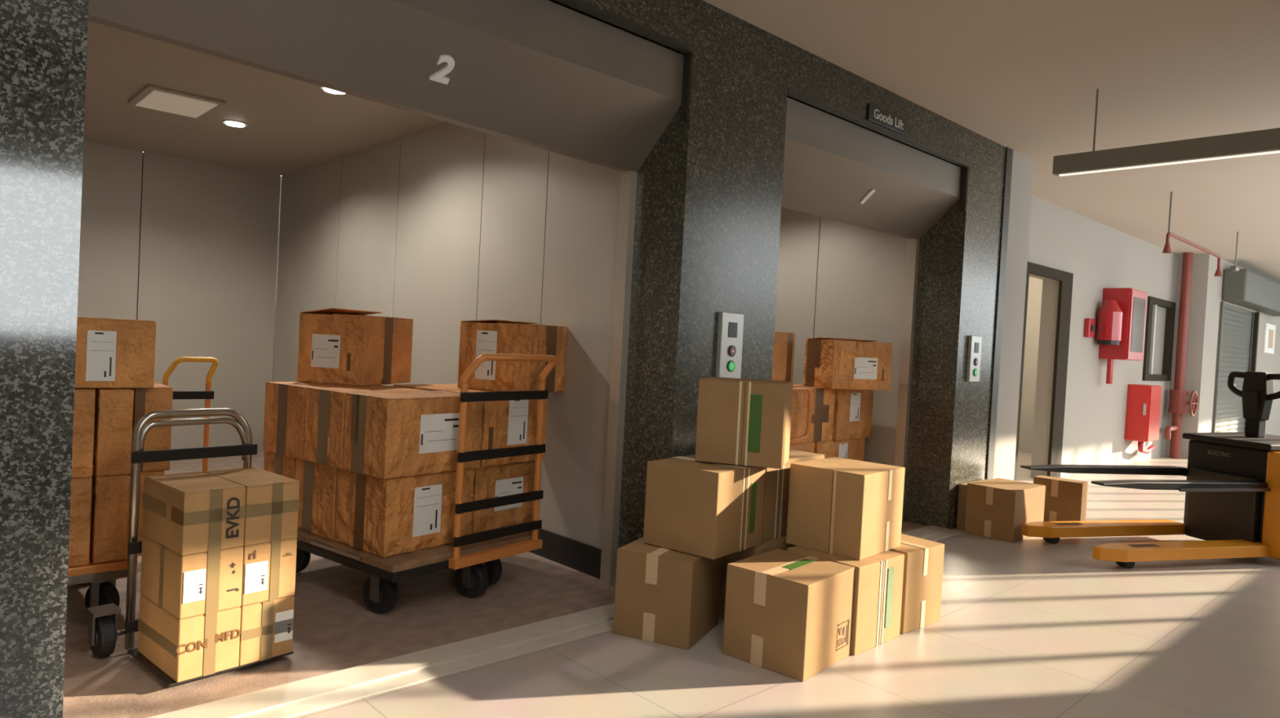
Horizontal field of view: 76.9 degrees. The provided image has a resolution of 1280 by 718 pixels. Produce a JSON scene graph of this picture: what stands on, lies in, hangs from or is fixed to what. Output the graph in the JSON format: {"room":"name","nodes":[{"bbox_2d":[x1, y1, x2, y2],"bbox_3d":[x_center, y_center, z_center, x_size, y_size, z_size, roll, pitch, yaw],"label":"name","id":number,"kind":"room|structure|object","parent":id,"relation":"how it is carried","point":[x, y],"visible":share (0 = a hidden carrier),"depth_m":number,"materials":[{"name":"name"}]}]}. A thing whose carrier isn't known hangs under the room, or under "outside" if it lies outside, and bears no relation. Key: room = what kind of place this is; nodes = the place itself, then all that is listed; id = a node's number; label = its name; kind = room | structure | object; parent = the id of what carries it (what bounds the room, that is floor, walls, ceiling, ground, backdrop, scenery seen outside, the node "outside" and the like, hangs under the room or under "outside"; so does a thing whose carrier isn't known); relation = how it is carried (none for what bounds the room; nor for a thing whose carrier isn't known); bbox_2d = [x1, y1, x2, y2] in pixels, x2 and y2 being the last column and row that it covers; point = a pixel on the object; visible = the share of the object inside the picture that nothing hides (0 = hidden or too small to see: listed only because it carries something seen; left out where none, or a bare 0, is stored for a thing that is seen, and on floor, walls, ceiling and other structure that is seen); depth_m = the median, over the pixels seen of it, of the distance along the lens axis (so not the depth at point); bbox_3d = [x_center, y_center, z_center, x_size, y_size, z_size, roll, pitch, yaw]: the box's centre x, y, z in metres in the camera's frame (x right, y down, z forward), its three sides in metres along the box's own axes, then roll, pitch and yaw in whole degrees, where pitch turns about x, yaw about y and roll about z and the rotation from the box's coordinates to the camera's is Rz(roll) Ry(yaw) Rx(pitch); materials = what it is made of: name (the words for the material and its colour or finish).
{"room":"distribution center","nodes":[
{"label":"distribution center","id":0,"kind":"room"},
{"bbox_2d":[0,0,88,717],"bbox_3d":[-3.034,-0.384,1.200,3.600,3.000,0.360,2,2,-43],"label":"wall pier","id":1,"kind":"object","parent":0,"point":[43,43],"visible":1,"depth_m":2.25,"materials":[{"name":"grey stone"}]},
{"bbox_2d":[77,141,281,451],"bbox_3d":[-4.632,-0.489,7.273,2.670,2.780,0.050,2,2,-43],"label":"wall","id":2,"kind":"structure","parent":0,"point":[209,232],"depth_m":7.60,"materials":[{"name":"white paint"}]},
{"bbox_2d":[83,20,446,175],"bbox_3d":[-2.747,-1.770,5.306,2.670,0.060,5.260,2,2,-43],"label":"ceiling","id":3,"kind":"structure","parent":0,"point":[293,125],"depth_m":5.75,"materials":[{"name":"beige paint"}]},
{"bbox_2d":[128,84,226,118],"bbox_3d":[-3.177,-1.752,5.523,0.460,0.030,0.600,2,2,-43],"label":"ceiling panel","id":4,"kind":"object","parent":3,"relation":"attached to","point":[153,97],"visible":1,"depth_m":5.45,"materials":[{"name":"beige"}]},
{"bbox_2d":[222,120,247,127],"bbox_3d":[-3.042,-1.766,6.053,0.170,0.012,0.170,2,2,-43],"label":"recessed light","id":5,"kind":"object","parent":3,"relation":"in","point":[230,122],"visible":1,"depth_m":6.03,"materials":[{"name":"white glass"}]},
{"bbox_2d":[320,86,345,93],"bbox_3d":[-1.911,-1.685,5.047,0.170,0.012,0.170,2,2,-43],"label":"recessed light","id":6,"kind":"object","parent":3,"relation":"in","point":[325,89],"visible":0.47,"depth_m":5.06,"materials":[{"name":"white glass"}]},
{"bbox_2d":[62,451,615,717],"bbox_3d":[-2.793,1.093,5.259,2.570,0.100,5.560,2,2,-43],"label":"floor","id":7,"kind":"structure","parent":0,"point":[335,630],"depth_m":3.54,"materials":[{"name":"beige tile"}]},
{"bbox_2d":[67,356,218,616],"bbox_3d":[-2.388,0.548,3.793,1.080,1.094,0.965,2,2,-43],"label":"trolley","id":8,"kind":"object","parent":7,"relation":"on","point":[102,593],"visible":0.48,"depth_m":3.42,"materials":[{"name":"metal"}]},
{"bbox_2d":[67,476,92,567],"bbox_3d":[-2.492,0.650,3.339,0.303,0.360,0.394,2,2,-43],"label":"cardboard box","id":9,"kind":"object","parent":8,"relation":"on","point":[82,487],"visible":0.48,"depth_m":3.27,"materials":[{"name":"cardboard"}]},
{"bbox_2d":[71,388,95,478],"bbox_3d":[-2.473,0.290,3.332,0.303,0.359,0.394,2,2,-43],"label":"cardboard box","id":10,"kind":"object","parent":9,"relation":"on","point":[84,398],"visible":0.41,"depth_m":3.27,"materials":[{"name":"cardboard"}]},
{"bbox_2d":[74,316,155,388],"bbox_3d":[-2.341,-0.033,3.417,0.418,0.285,0.398,2,2,-43],"label":"cardboard box","id":11,"kind":"object","parent":10,"relation":"on","point":[111,353],"visible":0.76,"depth_m":3.32,"materials":[{"name":"brown cardboard"}]},
{"bbox_2d":[89,473,130,564],"bbox_3d":[-2.328,0.655,3.493,0.123,0.360,0.394,2,2,-43],"label":"cardboard box","id":12,"kind":"object","parent":8,"relation":"on","point":[110,495],"visible":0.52,"depth_m":3.35,"materials":[{"name":"brown cardboard"}]},
{"bbox_2d":[92,388,133,476],"bbox_3d":[-2.309,0.296,3.485,0.123,0.359,0.394,2,2,-43],"label":"cardboard box","id":13,"kind":"object","parent":12,"relation":"on","point":[113,407],"visible":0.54,"depth_m":3.34,"materials":[{"name":"brown cardboard"}]},
{"bbox_2d":[127,471,164,555],"bbox_3d":[-2.243,0.658,3.600,0.123,0.360,0.354,2,2,-43],"label":"cardboard box","id":14,"kind":"object","parent":8,"relation":"on","point":[143,475],"visible":0.2,"depth_m":3.46,"materials":[{"name":"cardboard"}]},
{"bbox_2d":[130,382,173,472],"bbox_3d":[-2.216,0.295,3.598,0.143,0.364,0.356,2,2,-43],"label":"cardboard box","id":15,"kind":"object","parent":14,"relation":"on","point":[159,397],"visible":0.43,"depth_m":3.48,"materials":[{"name":"brown"}]},
{"bbox_2d":[85,408,293,687],"bbox_3d":[-1.679,0.676,3.130,0.570,0.940,0.650,4,2,40],"label":"hand truck","id":16,"kind":"object","parent":7,"relation":"on","point":[103,633],"visible":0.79,"depth_m":3.06,"materials":[{"name":"grey paint"}]},
{"bbox_2d":[137,593,240,683],"bbox_3d":[-1.683,1.008,3.000,0.388,0.222,0.216,4,2,40],"label":"cardboard box","id":17,"kind":"object","parent":16,"relation":"on","point":[186,649],"visible":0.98,"depth_m":2.88,"materials":[{"name":"brown"}]},
{"bbox_2d":[140,535,243,619],"bbox_3d":[-1.670,0.786,2.997,0.389,0.222,0.212,4,2,40],"label":"cardboard box","id":18,"kind":"object","parent":17,"relation":"on","point":[188,586],"visible":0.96,"depth_m":2.88,"materials":[{"name":"brown cardboard"}]},
{"bbox_2d":[142,471,245,555],"bbox_3d":[-1.658,0.564,2.992,0.388,0.222,0.212,4,2,40],"label":"cardboard box","id":19,"kind":"object","parent":18,"relation":"on","point":[188,513],"visible":1,"depth_m":2.89,"materials":[{"name":"brown cardboard"}]},
{"bbox_2d":[238,595,294,666],"bbox_3d":[-1.546,1.012,3.160,0.389,0.222,0.200,4,2,40],"label":"cardboard box","id":20,"kind":"object","parent":16,"relation":"on","point":[266,628],"visible":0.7,"depth_m":3.03,"materials":[{"name":"brown"}]},
{"bbox_2d":[240,537,297,606],"bbox_3d":[-1.535,0.789,3.155,0.389,0.222,0.200,4,2,40],"label":"cardboard box","id":21,"kind":"object","parent":20,"relation":"on","point":[268,569],"visible":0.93,"depth_m":3.03,"materials":[{"name":"brown"}]},
{"bbox_2d":[204,466,299,546],"bbox_3d":[-1.524,0.567,3.151,0.387,0.222,0.200,4,2,40],"label":"cardboard box","id":22,"kind":"object","parent":21,"relation":"on","point":[272,504],"visible":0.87,"depth_m":3.04,"materials":[{"name":"brown cardboard"}]},
{"bbox_2d":[148,603,614,717],"bbox_3d":[-0.812,1.234,3.208,2.460,0.112,0.150,2,2,-43],"label":"threshold","id":23,"kind":"structure","parent":7,"relation":"on","point":[276,697],"depth_m":3.04,"materials":[{"name":"metal"}]},
{"bbox_2d":[295,353,556,613],"bbox_3d":[-1.188,0.545,4.150,1.186,1.207,0.905,4,2,37],"label":"trolley","id":24,"kind":"object","parent":7,"relation":"on","point":[476,557],"visible":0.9,"depth_m":3.84,"materials":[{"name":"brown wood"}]},
{"bbox_2d":[263,451,295,479],"bbox_3d":[-1.719,0.667,4.366,0.294,0.361,0.515,4,2,37],"label":"cardboard box","id":25,"kind":"object","parent":24,"relation":"on","point":[285,466],"visible":0.06,"depth_m":4.14,"materials":[{"name":"brown"}]},
{"bbox_2d":[262,382,385,459],"bbox_3d":[-1.660,0.311,4.278,0.374,0.360,0.495,4,2,37],"label":"cardboard box","id":26,"kind":"object","parent":25,"relation":"on","point":[285,405],"visible":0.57,"depth_m":4.07,"materials":[{"name":"brown"}]},
{"bbox_2d":[297,307,413,386],"bbox_3d":[-1.580,-0.072,4.510,0.401,0.403,0.497,3,1,14],"label":"cardboard box","id":27,"kind":"object","parent":26,"relation":"on","point":[337,346],"visible":1,"depth_m":4.29,"materials":[{"name":"brown cardboard"}]},
{"bbox_2d":[294,458,337,541],"bbox_3d":[-1.451,0.686,4.165,0.354,0.361,0.515,4,2,37],"label":"cardboard box","id":28,"kind":"object","parent":24,"relation":"on","point":[317,482],"visible":0.23,"depth_m":3.94,"materials":[{"name":"brown"}]},
{"bbox_2d":[303,386,425,469],"bbox_3d":[-1.373,0.331,4.062,0.324,0.360,0.495,4,2,37],"label":"cardboard box","id":29,"kind":"object","parent":28,"relation":"on","point":[325,409],"visible":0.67,"depth_m":3.87,"materials":[{"name":"brown cardboard"}]},
{"bbox_2d":[334,468,474,558],"bbox_3d":[-1.143,0.707,3.933,0.398,0.361,0.515,4,2,37],"label":"cardboard box","id":30,"kind":"object","parent":24,"relation":"on","point":[381,517],"visible":0.7,"depth_m":3.75,"materials":[{"name":"brown cardboard"}]},
{"bbox_2d":[342,391,483,479],"bbox_3d":[-1.083,0.350,3.888,0.328,0.360,0.565,4,2,37],"label":"cardboard box","id":31,"kind":"object","parent":30,"relation":"on","point":[388,435],"visible":0.91,"depth_m":3.71,"materials":[{"name":"brown"}]},
{"bbox_2d":[471,460,535,533],"bbox_3d":[-0.845,0.714,4.330,0.398,0.360,0.453,4,2,37],"label":"cardboard box","id":32,"kind":"object","parent":24,"relation":"on","point":[504,480],"visible":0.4,"depth_m":4.18,"materials":[{"name":"brown cardboard"}]},
{"bbox_2d":[440,389,547,466],"bbox_3d":[-0.782,0.356,4.314,0.358,0.359,0.453,4,2,37],"label":"cardboard box","id":33,"kind":"object","parent":32,"relation":"on","point":[505,424],"visible":0.52,"depth_m":4.17,"materials":[{"name":"cardboard"}]},
{"bbox_2d":[457,320,567,392],"bbox_3d":[-0.703,-0.020,4.579,0.456,0.388,0.467,3,1,23],"label":"cardboard box","id":34,"kind":"object","parent":33,"relation":"on","point":[477,338],"visible":0.79,"depth_m":4.38,"materials":[{"name":"brown cardboard"}]},
{"bbox_3d":[-1.170,0.692,4.574,0.394,0.360,0.453,4,2,37],"label":"cardboard box","id":35,"kind":"object","parent":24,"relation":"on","visible":0},
{"bbox_2d":[392,383,472,391],"bbox_3d":[-1.091,0.336,4.546,0.394,0.359,0.453,4,2,37],"label":"cardboard box","id":36,"kind":"object","parent":35,"relation":"on","point":[448,386],"visible":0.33,"depth_m":4.45,"materials":[{"name":"cardboard"}]},
{"bbox_2d":[272,122,620,549],"bbox_3d":[-1.880,-0.324,6.234,0.030,2.780,5.232,2,2,-43],"label":"wall","id":37,"kind":"structure","parent":0,"point":[583,197],"depth_m":5.44,"materials":[{"name":"white paint"}]},
{"bbox_2d":[88,0,684,172],"bbox_3d":[-0.812,-1.271,3.292,2.460,0.540,0.370,2,2,-43],"label":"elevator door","id":38,"kind":"structure","parent":37,"relation":"attached to","point":[548,75],"depth_m":3.30,"materials":[{"name":"paint"}]},
{"bbox_2d":[428,53,454,84],"bbox_3d":[-0.793,-1.175,3.261,0.081,0.091,0.099,2,2,-43],"label":"number","id":39,"kind":"object","parent":38,"relation":"attached to","point":[439,76],"visible":1,"depth_m":3.26,"materials":[{"name":"white paint"}]},
{"bbox_2d":[527,528,601,579],"bbox_3d":[-1.962,0.984,6.248,0.012,0.160,5.240,2,2,-43],"label":"baseboard","id":40,"kind":"structure","parent":37,"relation":"attached to","point":[578,556],"depth_m":4.56,"materials":[{"name":"grey paint"}]},
{"bbox_2d":[600,170,637,586],"bbox_3d":[-0.075,0.052,4.301,0.145,2.300,0.080,2,2,-43],"label":"trim","id":41,"kind":"structure","parent":37,"relation":"attached to","point":[627,204],"depth_m":4.25,"materials":[{"name":"grey"}]},
{"bbox_2d":[291,452,1279,717],"bbox_3d":[6.072,1.527,8.681,27.200,0.200,6.150,2,2,-43],"label":"floor","id":42,"kind":"structure","parent":0,"point":[1032,627],"depth_m":3.44,"materials":[{"name":"tile"}]},
{"bbox_2d":[241,619,613,717],"bbox_3d":[-0.729,1.244,3.119,2.500,0.104,0.086,2,2,-43],"label":"trim","id":43,"kind":"structure","parent":42,"relation":"on","point":[294,710],"depth_m":3.03,"materials":[{"name":"metal"}]},
{"bbox_2d":[613,537,721,650],"bbox_3d":[0.134,1.037,3.669,0.360,0.383,0.392,4,1,25],"label":"cardboard box","id":44,"kind":"object","parent":42,"relation":"on","point":[663,596],"visible":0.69,"depth_m":3.50,"materials":[{"name":"brown cardboard"}]},
{"bbox_2d":[643,454,765,559],"bbox_3d":[0.301,0.665,3.720,0.388,0.376,0.412,4,2,38],"label":"cardboard box","id":45,"kind":"object","parent":44,"relation":"on","point":[713,511],"visible":0.86,"depth_m":3.57,"materials":[{"name":"beige cardboard"}]},
{"bbox_2d":[694,377,792,469],"bbox_3d":[0.493,0.289,3.784,0.395,0.380,0.303,3,1,17],"label":"cardboard box","id":46,"kind":"object","parent":45,"relation":"on","point":[744,422],"visible":1,"depth_m":3.64,"materials":[{"name":"beige cardboard"}]},
{"bbox_2d":[617,0,790,548],"bbox_3d":[0.354,-0.278,4.377,0.770,3.000,0.360,2,2,-43],"label":"wall pier","id":47,"kind":"object","parent":42,"relation":"on","point":[708,192],"visible":0.54,"depth_m":4.15,"materials":[{"name":"grey stone"}]},
{"bbox_2d":[549,0,695,53],"bbox_3d":[-0.753,-1.686,3.243,2.460,0.253,0.360,2,2,-43],"label":"lintel","id":48,"kind":"object","parent":47,"relation":"attached to","point":[674,20],"visible":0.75,"depth_m":3.79,"materials":[{"name":"grey stone"}]},
{"bbox_2d":[555,0,693,53],"bbox_3d":[-0.645,-1.542,3.123,2.460,0.026,0.036,2,2,-43],"label":"trim","id":49,"kind":"structure","parent":48,"relation":"attached to","point":[580,5],"depth_m":3.66,"materials":[{"name":"metal"}]},
{"bbox_2d":[680,53,692,121],"bbox_3d":[0.228,-1.339,3.975,0.012,0.325,0.046,2,2,-43],"label":"trim","id":50,"kind":"structure","parent":47,"relation":"attached to","point":[686,73],"depth_m":3.97,"materials":[{"name":"stone"}]},
{"bbox_2d":[715,311,743,378],"bbox_3d":[0.476,-0.068,4.233,0.176,0.350,0.038,2,2,-43],"label":"panel","id":51,"kind":"object","parent":47,"relation":"attached to","point":[731,325],"visible":0.91,"depth_m":4.21,"materials":[{"name":"grey metal"}]},
{"bbox_2d":[718,535,795,617],"bbox_3d":[0.537,1.052,3.983,0.380,0.382,0.370,4,2,44],"label":"cardboard box","id":52,"kind":"object","parent":42,"relation":"on","point":[769,545],"visible":0.15,"depth_m":3.84,"materials":[{"name":"cardboard"}]},
{"bbox_2d":[761,448,824,541],"bbox_3d":[0.641,0.671,4.127,0.362,0.382,0.520,4,2,44],"label":"cardboard box","id":53,"kind":"object","parent":52,"relation":"on","point":[776,487],"visible":0.36,"depth_m":3.90,"materials":[{"name":"beige"}]},
{"bbox_2d":[722,549,854,682],"bbox_3d":[0.635,1.067,3.426,0.388,0.385,0.407,4,2,41],"label":"cardboard box","id":54,"kind":"object","parent":42,"relation":"on","point":[788,614],"visible":1,"depth_m":3.29,"materials":[{"name":"brown cardboard"}]},
{"bbox_2d":[786,546,904,655],"bbox_3d":[0.940,1.078,3.723,0.392,0.382,0.383,2,2,-44],"label":"cardboard box","id":55,"kind":"object","parent":42,"relation":"on","point":[878,578],"visible":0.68,"depth_m":3.57,"materials":[{"name":"beige cardboard"}]},
{"bbox_2d":[786,457,905,560],"bbox_3d":[0.981,0.696,3.837,0.380,0.381,0.427,4,2,42],"label":"cardboard box","id":56,"kind":"object","parent":55,"relation":"on","point":[845,508],"visible":1,"depth_m":3.69,"materials":[{"name":"brown"}]},
{"bbox_2d":[888,533,944,634],"bbox_3d":[1.233,1.086,4.010,0.335,0.384,0.402,2,2,-40],"label":"cardboard box","id":57,"kind":"object","parent":42,"relation":"on","point":[923,564],"visible":0.5,"depth_m":3.85,"materials":[{"name":"beige cardboard"}]},
{"bbox_2d":[922,530,963,541],"bbox_3d":[1.547,1.315,5.253,2.280,0.104,0.086,2,2,-43],"label":"trim","id":58,"kind":"structure","parent":42,"relation":"on","point":[952,533],"depth_m":5.86,"materials":[{"name":"metal"}]},
{"bbox_2d":[902,130,1005,528],"bbox_3d":[2.494,-0.211,6.384,0.620,3.000,0.360,2,2,-43],"label":"wall pier","id":59,"kind":"object","parent":42,"relation":"on","point":[958,256],"visible":0.71,"depth_m":6.19,"materials":[{"name":"grey stone"}]},
{"bbox_2d":[786,43,971,165],"bbox_3d":[1.522,-1.615,5.376,2.240,0.253,0.360,2,2,-43],"label":"lintel","id":60,"kind":"object","parent":59,"relation":"attached to","point":[810,74],"visible":0.57,"depth_m":5.02,"materials":[{"name":"grey stone"}]},
{"bbox_2d":[787,87,969,167],"bbox_3d":[1.630,-1.471,5.257,2.240,0.026,0.036,2,2,-43],"label":"trim","id":61,"kind":"structure","parent":60,"relation":"attached to","point":[793,93],"depth_m":5.08,"materials":[{"name":"stone"}]},
{"bbox_2d":[866,102,906,135],"bbox_3d":[1.597,-1.543,5.192,0.470,0.104,0.018,2,2,-43],"label":"sign","id":62,"kind":"object","parent":60,"relation":"attached to","point":[876,114],"visible":1,"depth_m":5.17,"materials":[{"name":"black"}]},
{"bbox_2d":[959,167,968,211],"bbox_3d":[2.423,-1.271,6.033,0.012,0.325,0.046,2,2,-43],"label":"trim","id":63,"kind":"structure","parent":59,"relation":"attached to","point":[964,175],"depth_m":6.03,"materials":[{"name":"metal"}]},
{"bbox_2d":[965,335,982,382],"bbox_3d":[2.576,-0.002,6.202,0.176,0.350,0.038,2,2,-43],"label":"panel","id":64,"kind":"object","parent":59,"relation":"attached to","point":[974,354],"visible":1,"depth_m":6.17,"materials":[{"name":"grey metal"}]},
{"bbox_2d":[985,146,1013,479],"bbox_3d":[2.764,-0.202,6.630,0.110,3.000,0.372,2,2,-43],"label":"trim","id":65,"kind":"structure","parent":59,"relation":"attached to","point":[1009,152],"depth_m":6.48,"materials":[{"name":"metal"}]},
{"bbox_2d":[956,479,985,529],"bbox_3d":[2.617,1.130,6.273,0.452,0.340,0.088,2,2,-43],"label":"cardboard box","id":66,"kind":"object","parent":42,"relation":"on","point":[962,491],"visible":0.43,"depth_m":6.13,"materials":[{"name":"brown"}]},
{"bbox_2d":[964,478,1045,542],"bbox_3d":[2.751,1.127,6.071,0.522,0.369,0.360,2,2,-42],"label":"cardboard box","id":67,"kind":"object","parent":42,"relation":"on","point":[997,508],"visible":0.94,"depth_m":5.91,"materials":[{"name":"beige paper"}]},
{"bbox_2d":[1033,475,1088,521],"bbox_3d":[3.346,1.147,6.434,0.360,0.375,0.162,4,2,43],"label":"cardboard box","id":68,"kind":"object","parent":42,"relation":"on","point":[1065,500],"visible":0.65,"depth_m":6.35,"materials":[{"name":"cardboard"}]},
{"bbox_2d":[1020,371,1279,568],"bbox_3d":[3.894,0.722,5.717,2.170,1.312,0.865,3,1,-17],"label":"truck","id":69,"kind":"object","parent":42,"relation":"on","point":[1231,486],"visible":1,"depth_m":5.74,"materials":[{"name":"orange paint"}]},
{"bbox_2d":[774,207,906,466],"bbox_3d":[1.503,-0.166,7.023,0.030,2.780,1.752,2,2,-43],"label":"wall","id":70,"kind":"structure","parent":0,"point":[861,273],"depth_m":6.77,"materials":[{"name":"white paint"}]},
{"bbox_2d":[859,188,875,204],"bbox_3d":[1.536,-1.099,5.447,0.035,0.090,0.099,2,2,-43],"label":"number","id":71,"kind":"object","parent":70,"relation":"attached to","point":[872,191],"visible":1,"depth_m":5.44,"materials":[{"name":"white paint"}]},
{"bbox_2d":[781,97,961,239],"bbox_3d":[1.464,-1.212,5.425,2.240,0.515,0.370,2,2,-43],"label":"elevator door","id":72,"kind":"structure","parent":70,"relation":"attached to","point":[831,163],"depth_m":5.30,"materials":[{"name":"paint"}]},
{"bbox_2d":[893,238,919,520],"bbox_3d":[2.120,0.121,6.359,0.145,2.300,0.080,2,2,-43],"label":"trim","id":73,"kind":"structure","parent":70,"relation":"attached to","point":[913,245],"depth_m":6.30,"materials":[{"name":"beige"}]},
{"bbox_2d":[901,520,927,533],"bbox_3d":[0.329,1.227,6.489,2.350,0.100,3.080,2,2,-43],"label":"floor","id":74,"kind":"structure","parent":0,"point":[906,526],"depth_m":6.14,"materials":[{"name":"tile"}]},
{"bbox_2d":[789,386,812,442],"bbox_3d":[1.013,0.695,6.245,1.450,1.044,1.015,2,2,-43],"label":"trolley","id":75,"kind":"object","parent":74,"relation":"on","point":[807,389],"visible":0.1,"depth_m":5.71,"materials":[{"name":"orange metal"}]},
{"bbox_2d":[789,442,814,453],"bbox_3d":[0.884,0.770,5.855,0.653,0.360,0.444,2,2,-43],"label":"cardboard box","id":76,"kind":"object","parent":75,"relation":"on","point":[806,446],"visible":0.09,"depth_m":5.83,"materials":[{"name":"cardboard"}]},
{"bbox_2d":[789,384,835,444],"bbox_3d":[1.028,0.396,5.962,0.773,0.395,0.446,2,2,-43],"label":"cardboard box","id":77,"kind":"object","parent":76,"relation":"on","point":[823,399],"visible":0.34,"depth_m":5.89,"materials":[{"name":"brown"}]},
{"bbox_2d":[771,331,795,382],"bbox_3d":[0.806,-0.019,5.979,0.453,0.408,0.496,2,2,-43],"label":"cardboard box","id":78,"kind":"object","parent":77,"relation":"on","point":[784,342],"visible":0.17,"depth_m":5.86,"materials":[{"name":"brown"}]},
{"bbox_2d":[813,438,865,461],"bbox_3d":[1.389,0.786,6.325,0.653,0.360,0.448,2,2,-43],"label":"cardboard box","id":79,"kind":"object","parent":75,"relation":"on","point":[851,449],"visible":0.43,"depth_m":6.17,"materials":[{"name":"cardboard"}]},
{"bbox_2d":[797,384,873,440],"bbox_3d":[1.517,0.412,6.392,0.493,0.395,0.448,2,2,-43],"label":"cardboard box","id":80,"kind":"object","parent":79,"relation":"on","point":[853,408],"visible":0.58,"depth_m":6.20,"materials":[{"name":"cardboard"}]},
{"bbox_2d":[803,337,892,391],"bbox_3d":[1.581,0.035,6.131,0.565,0.374,0.338,2,1,-26],"label":"cardboard box","id":81,"kind":"object","parent":80,"relation":"on","point":[832,363],"visible":1,"depth_m":5.99,"materials":[{"name":"brown cardboard"}]},
{"bbox_2d":[901,525,951,538],"bbox_3d":[1.464,1.305,5.342,2.240,0.112,0.150,2,2,-43],"label":"trim","id":82,"kind":"structure","parent":74,"relation":"on","point":[930,531],"depth_m":5.92,"materials":[{"name":"metal"}]},
{"bbox_2d":[702,0,1279,284],"bbox_3d":[6.067,-1.681,8.794,27.200,0.200,6.650,2,2,-43],"label":"ceiling","id":83,"kind":"structure","parent":0,"point":[1024,76],"depth_m":4.83,"materials":[{"name":"beige paint"}]},
{"bbox_2d":[1052,88,1279,176],"bbox_3d":[3.417,-1.364,4.328,0.090,0.512,2.220,2,2,-43],"label":"lamp","id":84,"kind":"object","parent":83,"relation":"hanging from","point":[1267,141],"visible":1,"depth_m":4.65,"materials":[{"name":"grey metal"}]},
{"bbox_2d":[1058,150,1279,176],"bbox_3d":[3.403,-1.112,4.333,0.028,0.006,2.160,2,2,-43],"label":"diffuser","id":85,"kind":"object","parent":84,"relation":"attached to","point":[1269,152],"depth_m":4.66,"materials":[{"name":"white plastic"}]},
{"bbox_2d":[1162,191,1222,276],"bbox_3d":[5.830,-1.275,8.443,2.148,0.620,0.078,2,2,-43],"label":"pipe","id":86,"kind":"object","parent":83,"relation":"hanging from","point":[1166,250],"visible":1,"depth_m":7.99,"materials":[{"name":"red"}]},
{"bbox_2d":[1230,231,1239,271],"bbox_3d":[7.193,-1.303,9.730,0.180,0.480,0.060,2,2,-43],"label":"sprinkler","id":87,"kind":"object","parent":83,"relation":"hanging from","point":[1233,268],"visible":1,"depth_m":9.74,"materials":[{"name":"grey metal"}]},
{"bbox_2d":[992,151,1033,480],"bbox_3d":[2.882,-0.202,6.913,0.450,3.000,0.600,2,2,-43],"label":"wall","id":88,"kind":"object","parent":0,"point":[1022,166],"visible":0.21,"depth_m":6.70,"materials":[{"name":"grey paint"}]},
{"bbox_2d":[1017,276,1042,453],"bbox_3d":[5.784,-0.148,11.311,0.100,3.000,1.550,2,2,-43],"label":"wall","id":89,"kind":"structure","parent":0,"point":[1035,285],"depth_m":11.47,"materials":[{"name":"grey paint"}]},
{"bbox_2d":[1027,195,1177,478],"bbox_3d":[5.773,-0.123,10.116,5.550,3.000,0.180,2,2,-43],"label":"wall","id":90,"kind":"structure","parent":0,"point":[1100,256],"depth_m":9.56,"materials":[{"name":"grey paint"}]},
{"bbox_2d":[1013,262,1073,480],"bbox_3d":[4.293,0.179,8.605,1.340,2.310,0.034,2,2,-43],"label":"door frame","id":91,"kind":"structure","parent":90,"relation":"in","point":[1065,278],"depth_m":8.87,"materials":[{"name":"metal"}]},
{"bbox_2d":[1083,318,1094,337],"bbox_3d":[5.285,-0.364,9.468,0.180,0.220,0.075,2,2,-43],"label":"button","id":92,"kind":"object","parent":90,"relation":"attached to","point":[1089,323],"visible":1,"depth_m":9.42,"materials":[{"name":"red paint"}]},
{"bbox_2d":[1096,288,1147,384],"bbox_3d":[5.843,-0.273,9.827,0.890,1.160,0.322,2,2,-43],"label":"upper cabinet","id":93,"kind":"object","parent":90,"relation":"attached to","point":[1122,316],"visible":1,"depth_m":9.65,"materials":[{"name":"red metal"}]},
{"bbox_2d":[1124,384,1161,453],"bbox_3d":[6.806,0.817,10.839,0.825,0.941,0.272,2,2,-43],"label":"cabinet","id":94,"kind":"object","parent":90,"relation":"attached to","point":[1144,401],"visible":1,"depth_m":10.59,"materials":[{"name":"red paint"}]},
{"bbox_2d":[1142,296,1176,381],"bbox_3d":[7.377,-0.271,11.532,1.280,1.160,0.130,2,2,-43],"label":"window","id":95,"kind":"structure","parent":90,"relation":"in","point":[1161,313],"depth_m":11.65,"materials":[{"name":"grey metal"}]},
{"bbox_2d":[1163,254,1177,456],"bbox_3d":[7.822,-0.059,12.038,0.070,3.000,0.180,2,2,-43],"label":"wall","id":96,"kind":"structure","parent":0,"point":[1177,255],"depth_m":11.97,"materials":[{"name":"grey paint"}]},
{"bbox_2d":[1164,253,1222,458],"bbox_3d":[8.283,-0.038,12.203,0.830,3.000,0.570,2,2,-43],"label":"wall column","id":97,"kind":"structure","parent":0,"point":[1206,288],"depth_m":11.83,"materials":[{"name":"grey paint"}]},
{"bbox_2d":[1164,252,1198,458],"bbox_3d":[7.806,-0.049,11.607,0.678,2.998,0.328,2,2,-43],"label":"pipe","id":98,"kind":"object","parent":97,"relation":"attached to","point":[1178,396],"visible":1,"depth_m":11.69,"materials":[{"name":"red"}]},
{"bbox_2d":[1220,259,1279,435],"bbox_3d":[11.940,0.076,15.633,9.200,3.000,0.570,2,2,-43],"label":"wall","id":99,"kind":"structure","parent":0,"point":[1265,362],"depth_m":15.20,"materials":[{"name":"grey paint"}]},
{"bbox_2d":[1211,268,1279,432],"bbox_3d":[10.376,0.109,13.644,4.100,2.860,0.400,2,2,-43],"label":"roller shutter","id":100,"kind":"object","parent":99,"relation":"attached to","point":[1246,288],"visible":0.59,"depth_m":13.08,"materials":[{"name":"grey metal"}]},
{"bbox_2d":[1262,323,1275,354],"bbox_3d":[11.659,-0.374,14.924,0.840,0.540,0.034,2,2,-43],"label":"notice","id":101,"kind":"object","parent":99,"relation":"attached to","point":[1269,330],"visible":1,"depth_m":14.82,"materials":[{"name":"white paper"}]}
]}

